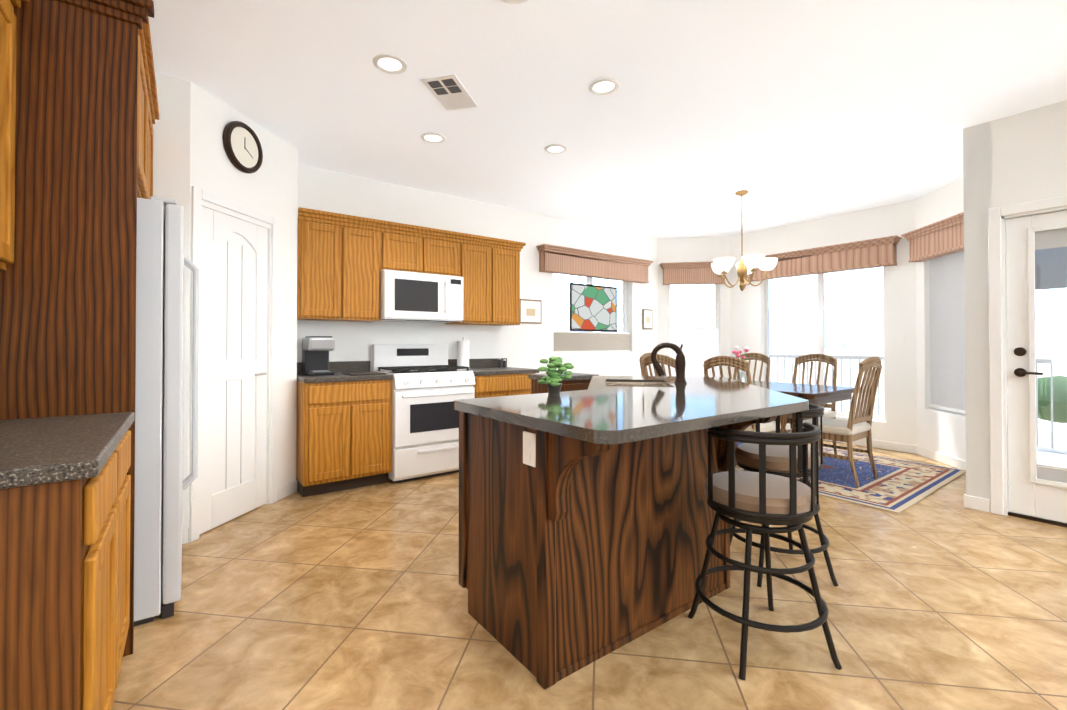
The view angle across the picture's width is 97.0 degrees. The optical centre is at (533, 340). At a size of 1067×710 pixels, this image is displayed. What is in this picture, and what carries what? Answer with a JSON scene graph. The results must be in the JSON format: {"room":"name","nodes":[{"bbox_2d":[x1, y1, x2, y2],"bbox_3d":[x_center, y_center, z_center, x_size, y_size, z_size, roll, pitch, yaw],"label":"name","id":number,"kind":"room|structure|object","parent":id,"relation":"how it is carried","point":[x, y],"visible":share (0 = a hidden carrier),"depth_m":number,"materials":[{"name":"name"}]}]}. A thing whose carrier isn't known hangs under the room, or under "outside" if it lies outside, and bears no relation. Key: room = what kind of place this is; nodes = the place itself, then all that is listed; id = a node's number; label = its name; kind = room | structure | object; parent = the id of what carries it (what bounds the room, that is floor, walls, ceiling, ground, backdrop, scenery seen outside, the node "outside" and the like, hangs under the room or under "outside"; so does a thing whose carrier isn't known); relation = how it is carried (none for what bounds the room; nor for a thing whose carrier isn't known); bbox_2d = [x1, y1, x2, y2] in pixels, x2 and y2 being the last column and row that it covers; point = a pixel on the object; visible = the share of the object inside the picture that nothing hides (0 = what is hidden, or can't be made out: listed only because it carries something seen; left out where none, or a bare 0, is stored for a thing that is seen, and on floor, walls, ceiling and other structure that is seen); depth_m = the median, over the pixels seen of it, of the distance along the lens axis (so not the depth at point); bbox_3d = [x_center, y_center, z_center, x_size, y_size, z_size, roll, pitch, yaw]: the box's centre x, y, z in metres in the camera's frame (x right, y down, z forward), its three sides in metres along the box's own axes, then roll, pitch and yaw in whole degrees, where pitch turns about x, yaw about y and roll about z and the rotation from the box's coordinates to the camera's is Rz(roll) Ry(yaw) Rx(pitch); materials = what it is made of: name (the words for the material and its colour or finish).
{"room":"dining room and kitchen","nodes":[
{"label":"dining room and kitchen","id":0,"kind":"room"},
{"bbox_2d":[0,0,23,275],"bbox_3d":[-1.696,-0.690,1.249,0.322,0.900,0.666,0,-1,-36],"label":"upper cabinet","id":1,"kind":"object","parent":0,"relation":"attached to","point":[11,11],"depth_m":1.57,"materials":[{"name":"brown wood"}]},
{"bbox_2d":[24,0,151,203],"bbox_3d":[-1.962,-0.954,1.879,0.638,0.560,0.601,0,-1,-36],"label":"upper cabinet","id":2,"kind":"object","parent":0,"relation":"attached to","point":[79,110],"depth_m":1.72,"materials":[{"name":"brown wood"}]},
{"bbox_2d":[153,72,190,543],"bbox_3d":[-2.437,-0.172,2.568,0.910,2.730,0.120,0,-1,-36],"label":"wall","id":3,"kind":"structure","parent":0,"point":[171,155],"depth_m":2.77,"materials":[{"name":"paint"}]},
{"bbox_2d":[24,96,155,223],"bbox_3d":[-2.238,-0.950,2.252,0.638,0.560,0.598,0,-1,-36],"label":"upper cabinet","id":4,"kind":"object","parent":3,"relation":"attached to","point":[33,201],"depth_m":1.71,"materials":[{"name":"brown wood"}]},
{"bbox_2d":[188,82,297,527],"bbox_3d":[-2.021,-0.166,3.288,0.120,2.730,0.990,0,-1,9],"label":"wall","id":5,"kind":"structure","parent":0,"point":[269,187],"depth_m":3.50,"materials":[{"name":"paint"}]},
{"bbox_2d":[190,186,278,541],"bbox_3d":[-2.023,0.142,3.169,0.150,2.112,0.744,0,-1,9],"label":"door","id":6,"kind":"structure","parent":5,"relation":"attached to","point":[238,318],"depth_m":3.15,"materials":[{"name":"white wood"}]},
{"bbox_2d":[222,121,262,173],"bbox_3d":[-1.957,-1.302,3.193,0.034,0.330,0.330,0,-1,9],"label":"wall clock","id":7,"kind":"object","parent":5,"relation":"attached to","point":[242,147],"visible":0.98,"depth_m":3.17,"materials":[{"name":"brown plastic"}]},
{"bbox_2d":[297,211,351,321],"bbox_3d":[-1.818,-0.599,4.024,0.401,0.850,0.347,0,-1,-36],"label":"upper cabinet","id":8,"kind":"object","parent":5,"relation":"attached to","point":[324,242],"depth_m":3.89,"materials":[{"name":"brown wood"}]},
{"bbox_2d":[188,427,989,542],"bbox_3d":[1.822,1.144,2.155,7.089,0.090,7.659,0,-1,-36],"label":"baseboard","id":9,"kind":"structure","parent":5,"relation":"attached to","point":[970,502],"depth_m":4.55,"materials":[{"name":"white wood"}]},
{"bbox_2d":[297,164,657,375],"bbox_3d":[-0.215,-0.145,5.519,5.070,2.730,0.150,0,-1,-36],"label":"wall","id":10,"kind":"structure","parent":0,"point":[526,345],"depth_m":5.25,"materials":[{"name":"paint"}]},
{"bbox_2d":[352,219,383,321],"bbox_3d":[-1.603,-0.598,4.183,0.396,0.850,0.347,0,-1,-36],"label":"upper cabinet","id":11,"kind":"object","parent":10,"relation":"attached to","point":[367,235],"depth_m":4.09,"materials":[{"name":"brown wood"}]},
{"bbox_2d":[297,359,506,374],"bbox_3d":[-1.190,0.247,4.683,2.208,0.100,0.020,0,-1,-36],"label":"backsplash","id":12,"kind":"structure","parent":10,"relation":"attached to","point":[347,365],"depth_m":4.38,"materials":[{"name":"grey stone"}]},
{"bbox_2d":[384,223,431,273],"bbox_3d":[-1.261,-0.820,4.438,0.456,0.400,0.347,0,-1,-36],"label":"upper cabinet","id":13,"kind":"object","parent":10,"relation":"attached to","point":[409,249],"depth_m":4.31,"materials":[{"name":"brown wood"}]},
{"bbox_2d":[380,269,462,322],"bbox_3d":[-1.097,-0.396,4.484,0.772,0.440,0.461,0,-1,-36],"label":"microwave","id":14,"kind":"object","parent":13,"relation":"attached to","point":[405,296],"visible":1,"depth_m":4.30,"materials":[{"name":"white plastic"}]},
{"bbox_2d":[432,231,463,278],"bbox_3d":[-1.000,-0.818,4.630,0.456,0.400,0.347,0,-1,-36],"label":"upper cabinet","id":15,"kind":"object","parent":10,"relation":"attached to","point":[447,248],"depth_m":4.55,"materials":[{"name":"brown wood"}]},
{"bbox_2d":[445,235,499,325],"bbox_3d":[-0.645,-0.591,4.890,0.426,0.850,0.347,0,-1,-36],"label":"upper cabinet","id":16,"kind":"object","parent":10,"relation":"attached to","point":[481,281],"depth_m":4.77,"materials":[{"name":"brown wood"}]},
{"bbox_2d":[500,239,523,325],"bbox_3d":[-0.408,-0.589,5.064,0.426,0.850,0.347,0,-1,-36],"label":"upper cabinet","id":17,"kind":"object","parent":10,"relation":"attached to","point":[509,252],"depth_m":4.98,"materials":[{"name":"brown wood"}]},
{"bbox_2d":[520,299,540,323],"bbox_3d":[-0.036,-0.335,5.540,0.320,0.280,0.022,0,-1,-36],"label":"picture frame","id":18,"kind":"object","parent":10,"relation":"attached to","point":[530,311],"visible":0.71,"depth_m":5.53,"materials":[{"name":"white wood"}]},
{"bbox_2d":[553,275,626,332],"bbox_3d":[0.744,-0.373,6.284,1.416,1.056,0.050,0,-1,-36],"label":"window","id":19,"kind":"structure","parent":10,"relation":"in","point":[624,301],"depth_m":6.63,"materials":[{"name":"white"}]},
{"bbox_2d":[553,276,629,351],"bbox_3d":[0.788,-0.375,6.225,1.400,1.058,0.057,0,-1,-36],"label":"stained glass panel","id":20,"kind":"object","parent":19,"relation":"attached to","point":[593,308],"visible":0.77,"depth_m":6.19,"materials":[{"name":"glass"}]},
{"bbox_2d":[536,244,652,283],"bbox_3d":[0.857,-0.964,6.120,1.940,0.302,0.163,0,-1,-36],"label":"window valance","id":21,"kind":"object","parent":10,"relation":"attached to","point":[555,259],"visible":1,"depth_m":5.98,"materials":[{"name":"brown fabric"}]},
{"bbox_2d":[642,309,651,328],"bbox_3d":[1.637,-0.298,6.774,0.200,0.285,0.022,0,-1,-36],"label":"picture frame","id":22,"kind":"object","parent":10,"relation":"attached to","point":[646,318],"visible":1,"depth_m":6.75,"materials":[{"name":"brown wood"}]},
{"bbox_2d":[112,440,1066,709],"bbox_3d":[1.806,1.239,2.168,7.900,0.100,8.500,0,-1,-36],"label":"floor","id":23,"kind":"structure","parent":0,"point":[940,598],"depth_m":1.96,"materials":[{"name":"tile"}]},
{"bbox_2d":[0,432,127,709],"bbox_3d":[-1.383,0.741,1.068,0.628,0.876,0.528,0,-1,-36],"label":"base cabinet","id":24,"kind":"object","parent":23,"relation":"on","point":[64,547],"depth_m":1.02,"materials":[{"name":"brown wood"}]},
{"bbox_2d":[0,412,134,491],"bbox_3d":[-1.489,0.284,1.224,0.636,0.038,0.938,0,-1,-36],"label":"countertop","id":25,"kind":"structure","parent":24,"relation":"on","point":[36,451],"depth_m":1.17,"materials":[{"name":"grey stone"}]},
{"bbox_2d":[124,420,134,655],"bbox_3d":[-1.614,0.744,1.382,0.628,0.876,0.523,0,-1,-36],"label":"base cabinet","id":26,"kind":"object","parent":23,"relation":"on","point":[128,632],"depth_m":1.78,"materials":[{"name":"brown wood"}]},
{"bbox_2d":[134,196,198,625],"bbox_3d":[-2.064,0.289,2.187,0.832,1.800,0.880,0,-1,-36],"label":"refrigerator","id":27,"kind":"object","parent":23,"relation":"on","point":[161,484],"visible":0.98,"depth_m":2.00,"materials":[{"name":"grey metal"}]},
{"bbox_2d":[296,379,391,496],"bbox_3d":[-1.628,0.768,3.985,0.675,0.876,0.616,0,-1,-36],"label":"base cabinet","id":28,"kind":"object","parent":23,"relation":"on","point":[344,433],"depth_m":3.72,"materials":[{"name":"brown wood"}]},
{"bbox_2d":[297,371,391,382],"bbox_3d":[-1.627,0.310,3.985,0.678,0.038,0.624,0,-1,-36],"label":"countertop","id":29,"kind":"structure","parent":28,"relation":"on","point":[303,378],"depth_m":3.75,"materials":[{"name":"grey stone"}]},
{"bbox_2d":[301,336,334,375],"bbox_3d":[-1.811,0.129,3.966,0.200,0.321,0.310,0,-1,-36],"label":"coffee maker","id":30,"kind":"object","parent":29,"relation":"on","point":[315,354],"visible":1,"depth_m":3.93,"materials":[{"name":"grey plastic"}]},
{"bbox_2d":[341,371,386,375],"bbox_3d":[-1.440,0.283,4.008,0.290,0.012,0.300,0,-1,-36],"label":"cutting board","id":31,"kind":"object","parent":29,"relation":"on","point":[362,373],"visible":1,"depth_m":3.92,"materials":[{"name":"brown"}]},
{"bbox_2d":[371,344,475,482],"bbox_3d":[-1.014,0.624,4.364,0.754,1.170,0.687,0,-1,-36],"label":"range","id":32,"kind":"object","parent":23,"relation":"on","point":[430,385],"visible":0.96,"depth_m":4.13,"materials":[{"name":"white metal"}]},
{"bbox_2d":[473,371,538,397],"bbox_3d":[-0.446,0.776,4.857,0.738,0.876,0.616,0,-1,-36],"label":"base cabinet","id":33,"kind":"object","parent":23,"relation":"on","point":[516,382],"depth_m":4.60,"materials":[{"name":"brown wood"}]},
{"bbox_2d":[463,367,538,374],"bbox_3d":[-0.432,0.318,4.866,0.768,0.038,0.624,0,-1,-36],"label":"countertop","id":34,"kind":"structure","parent":33,"relation":"on","point":[476,370],"depth_m":4.71,"materials":[{"name":"grey stone"}]},
{"bbox_2d":[457,337,469,368],"bbox_3d":[-0.723,0.132,4.849,0.150,0.330,0.150,0,-1,-36],"label":"paper towel","id":35,"kind":"object","parent":34,"relation":"on","point":[462,352],"visible":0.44,"depth_m":4.80,"materials":[{"name":"white paper"}]},
{"bbox_2d":[498,358,500,367],"bbox_3d":[-0.372,0.248,5.181,0.038,0.105,0.040,0,-1,-36],"label":"canister","id":36,"kind":"object","parent":34,"relation":"on","point":[499,362],"depth_m":5.16,"materials":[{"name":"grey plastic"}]},
{"bbox_2d":[529,373,598,393],"bbox_3d":[0.256,0.748,4.005,0.460,0.915,0.392,0,-1,-36],"label":"kitchen cabinet","id":37,"kind":"object","parent":23,"relation":"on","point":[578,381],"visible":0.02,"depth_m":3.89,"materials":[{"name":"brown wood"}]},
{"bbox_2d":[459,412,794,688],"bbox_3d":[0.544,0.756,2.728,2.155,0.877,1.707,0,-1,-36],"label":"kitchen island","id":38,"kind":"object","parent":23,"relation":"on","point":[586,518],"depth_m":1.83,"materials":[{"name":"brown wood"}]},
{"bbox_2d":[454,376,808,447],"bbox_3d":[0.625,0.296,2.775,2.368,0.040,1.804,0,-1,-36],"label":"island countertop","id":39,"kind":"structure","parent":38,"relation":"on","point":[613,411],"depth_m":1.91,"materials":[{"name":"grey stone"}]},
{"bbox_2d":[538,356,573,393],"bbox_3d":[0.110,0.177,2.399,0.224,0.190,0.129,0,-1,-36],"label":"potted plant","id":40,"kind":"object","parent":39,"relation":"on","point":[552,380],"visible":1,"depth_m":2.37,"materials":[{"name":"green plant"}]},
{"bbox_2d":[651,343,686,383],"bbox_3d":[0.887,0.147,3.059,0.200,0.263,0.174,0,-1,-36],"label":"faucet","id":41,"kind":"object","parent":39,"relation":"on","point":[680,363],"visible":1,"depth_m":3.03,"materials":[{"name":"brown metal"}]},
{"bbox_2d":[688,422,841,679],"bbox_3d":[0.887,0.760,1.868,0.532,0.861,0.532,0,-1,-36],"label":"bar stool","id":42,"kind":"object","parent":23,"relation":"on","point":[764,498],"visible":1,"depth_m":1.73,"materials":[{"name":"black metal"}]},
{"bbox_2d":[730,403,838,586],"bbox_3d":[1.272,0.765,2.475,0.548,0.861,0.548,0,-1,-36],"label":"bar stool","id":43,"kind":"object","parent":23,"relation":"on","point":[747,458],"visible":0.48,"depth_m":2.32,"materials":[{"name":"black metal"}]},
{"bbox_2d":[735,442,965,513],"bbox_3d":[2.437,1.208,4.902,1.840,0.012,2.750,0,-1,-36],"label":"rug","id":44,"kind":"object","parent":23,"relation":"on","point":[898,486],"visible":0.29,"depth_m":4.01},
{"bbox_2d":[639,352,665,375],"bbox_3d":[1.577,0.678,5.566,0.460,1.060,0.541,0,-1,-36],"label":"dining chair","id":45,"kind":"object","parent":44,"relation":"on","point":[643,356],"visible":0.12,"depth_m":5.66,"materials":[{"name":"brown wood"}]},
{"bbox_2d":[642,354,675,375],"bbox_3d":[1.418,0.670,4.746,0.541,1.060,0.460,0,-1,-36],"label":"dining chair","id":46,"kind":"object","parent":44,"relation":"on","point":[664,359],"visible":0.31,"depth_m":4.57,"materials":[{"name":"brown wood"}]},
{"bbox_2d":[703,356,780,471],"bbox_3d":[1.833,0.665,4.182,0.541,1.060,0.460,0,-1,-36],"label":"dining chair","id":47,"kind":"object","parent":44,"relation":"on","point":[721,361],"visible":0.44,"depth_m":4.01,"materials":[{"name":"brown wood"}]},
{"bbox_2d":[733,353,769,381],"bbox_3d":[2.425,0.677,5.488,0.541,1.060,0.460,0,-1,-36],"label":"dining chair","id":48,"kind":"object","parent":44,"relation":"on","point":[759,357],"visible":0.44,"depth_m":5.57,"materials":[{"name":"brown wood"}]},
{"bbox_2d":[733,379,859,442],"bbox_3d":[2.129,0.823,4.834,0.980,0.755,1.800,0,-1,-36],"label":"dining table","id":49,"kind":"object","parent":44,"relation":"on","point":[818,394],"visible":0.1,"depth_m":4.29,"materials":[{"name":"brown wood"}]},
{"bbox_2d":[732,346,748,382],"bbox_3d":[2.141,0.251,4.838,0.213,0.387,0.135,0,-1,-36],"label":"flower vase","id":50,"kind":"object","parent":49,"relation":"on","point":[742,372],"visible":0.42,"depth_m":4.81,"materials":[{"name":"clear glass"}]},
{"bbox_2d":[773,353,836,453],"bbox_3d":[2.840,0.672,4.925,0.541,1.060,0.460,0,-1,-36],"label":"dining chair","id":51,"kind":"object","parent":44,"relation":"on","point":[830,360],"visible":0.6,"depth_m":4.98,"materials":[{"name":"brown wood"}]},
{"bbox_2d":[803,356,881,486],"bbox_3d":[2.675,0.664,4.113,0.460,1.060,0.541,0,-1,-36],"label":"dining chair","id":52,"kind":"object","parent":44,"relation":"on","point":[851,429],"visible":0.85,"depth_m":3.96,"materials":[{"name":"brown wood"}]},
{"bbox_2d":[149,0,1066,237],"bbox_3d":[1.806,-1.591,2.195,7.900,0.100,8.500,0,-1,-36],"label":"ceiling","id":53,"kind":"structure","parent":0,"point":[784,112],"depth_m":2.91,"materials":[{"name":"paint"}]},
{"bbox_2d":[373,54,406,73],"bbox_3d":[-0.797,-1.531,2.623,0.183,0.011,0.183,0,-1,-42],"label":"recessed light","id":54,"kind":"object","parent":53,"relation":"in","point":[390,63],"depth_m":2.62,"materials":[{"name":"white plastic"}]},
{"bbox_2d":[421,132,445,143],"bbox_3d":[-0.755,-1.522,3.560,0.183,0.011,0.183,0,-1,30],"label":"recessed light","id":55,"kind":"object","parent":53,"relation":"in","point":[430,137],"depth_m":3.55,"materials":[{"name":"white"}]},
{"bbox_2d":[500,0,527,3],"bbox_3d":[-0.087,-1.536,2.065,0.183,0.011,0.183,0,-1,30],"label":"recessed light","id":56,"kind":"object","parent":53,"relation":"in","point":[505,1],"depth_m":2.13,"materials":[{"name":"white plastic"}]},
{"bbox_2d":[544,144,566,153],"bbox_3d":[0.176,-1.520,3.763,0.183,0.011,0.183,0,-1,-42],"label":"recessed light","id":57,"kind":"object","parent":53,"relation":"in","point":[552,148],"depth_m":3.75,"materials":[{"name":"white plastic"}]},
{"bbox_2d":[589,78,618,94],"bbox_3d":[0.425,-1.528,2.853,0.183,0.011,0.183,0,-1,-42],"label":"recessed light","id":58,"kind":"object","parent":53,"relation":"in","point":[602,86],"depth_m":2.85,"materials":[{"name":"white"}]},
{"bbox_2d":[711,190,777,290],"bbox_3d":[2.119,-1.006,4.843,0.641,1.019,0.621,0,-1,-36],"label":"chandelier","id":59,"kind":"object","parent":53,"relation":"hanging from","point":[746,265],"visible":1,"depth_m":4.73,"materials":[{"name":"white glass"}]},
{"bbox_2d":[657,238,666,375],"bbox_3d":[1.877,-0.131,6.995,0.255,2.730,0.255,0,-1,-36],"label":"wall","id":60,"kind":"structure","parent":0,"point":[661,242],"depth_m":6.92,"materials":[{"name":"paint"}]},
{"bbox_2d":[667,236,730,377],"bbox_3d":[2.423,-0.132,6.909,0.791,2.730,0.780,0,-1,-36],"label":"wall","id":61,"kind":"structure","parent":0,"point":[692,249],"depth_m":6.82,"materials":[{"name":"paint"}]},
{"bbox_2d":[660,262,725,284],"bbox_3d":[2.303,-0.958,6.778,0.940,0.302,0.163,0,-1,9],"label":"window valance","id":62,"kind":"object","parent":61,"relation":"attached to","point":[687,273],"visible":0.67,"depth_m":6.75,"materials":[{"name":"brown fabric"}]},
{"bbox_2d":[668,284,718,376],"bbox_3d":[2.349,-0.132,6.969,0.726,1.526,0.050,0,-1,9],"label":"bay window","id":63,"kind":"structure","parent":61,"relation":"in","point":[716,312],"depth_m":6.95,"materials":[{"name":"white glass"}]},
{"bbox_2d":[668,327,718,376],"bbox_3d":[2.338,0.213,6.895,0.710,0.800,0.016,0,-1,9],"label":"window shade","id":64,"kind":"object","parent":63,"relation":"attached to","point":[700,346],"visible":0.71,"depth_m":6.89,"materials":[{"name":"fabric"}]},
{"bbox_2d":[730,199,916,444],"bbox_3d":[3.524,-0.141,5.959,0.150,2.730,2.260,0,-1,-36],"label":"wall","id":65,"kind":"structure","parent":0,"point":[899,425],"depth_m":5.32,"materials":[{"name":"paint"}]},
{"bbox_2d":[764,267,885,420],"bbox_3d":[3.607,0.009,5.920,0.050,1.826,1.416,0,-1,-36],"label":"window","id":66,"kind":"structure","parent":65,"relation":"in","point":[821,314],"depth_m":5.90,"materials":[{"name":"white glass"}]},
{"bbox_2d":[748,235,901,281],"bbox_3d":[3.441,-0.967,5.812,0.163,0.302,1.750,0,-1,-36],"label":"window valance","id":67,"kind":"object","parent":65,"relation":"attached to","point":[870,253],"visible":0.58,"depth_m":5.58,"materials":[{"name":"brown fabric"}]},
{"bbox_2d":[915,177,965,460],"bbox_3d":[4.095,-0.154,4.525,0.150,2.730,1.166,0,-1,9],"label":"wall","id":68,"kind":"structure","parent":0,"point":[941,431],"depth_m":4.87,"materials":[{"name":"paint"}]},
{"bbox_2d":[901,212,963,261],"bbox_3d":[3.936,-0.978,4.545,0.163,0.302,0.990,0,-1,9],"label":"window valance","id":69,"kind":"object","parent":68,"relation":"attached to","point":[943,237],"visible":0.65,"depth_m":4.56,"materials":[{"name":"brown fabric"}]},
{"bbox_2d":[929,251,964,413],"bbox_3d":[4.065,-0.099,4.527,0.022,1.580,0.770,0,-1,9],"label":"window shade","id":70,"kind":"object","parent":68,"relation":"attached to","point":[947,346],"visible":0.54,"depth_m":4.65,"materials":[{"name":"white fabric"}]},
{"bbox_2d":[963,100,1066,511],"bbox_3d":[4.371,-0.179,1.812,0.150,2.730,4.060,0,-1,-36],"label":"wall","id":71,"kind":"structure","parent":0,"point":[1028,152],"depth_m":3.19,"materials":[{"name":"paint"}]},
{"bbox_2d":[988,196,1066,526],"bbox_3d":[3.520,0.138,2.928,0.192,2.115,0.990,0,-1,-36],"label":"door","id":72,"kind":"structure","parent":71,"relation":"attached to","point":[1024,485],"depth_m":3.19,"materials":[{"name":"white wood"}]},
{"label":"outside","id":73,"kind":"structure","parent":0,"visible":0},
{"bbox_2d":[769,348,1066,432],"bbox_3d":[63.548,3.619,183.342,480.000,0.300,380.000,0,-1,-36],"label":"ground","id":74,"kind":"structure","parent":73,"point":[1041,369],"depth_m":34.80,"materials":[{"name":"beige"}]},
{"bbox_2d":[553,297,1066,348],"bbox_3d":[-1.513,-13.253,8.541,512.119,31.000,504.320,0,-1,-36],"label":"hills","id":75,"kind":"structure","parent":74,"relation":"on","point":[866,334],"depth_m":215.67,"materials":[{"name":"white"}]},
{"bbox_2d":[769,247,1066,467],"bbox_3d":[6.326,0.073,5.886,7.776,2.600,8.300,0,-1,-36],"label":"patio","id":76,"kind":"structure","parent":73,"point":[1045,385],"depth_m":5.82,"materials":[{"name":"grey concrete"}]}
]}

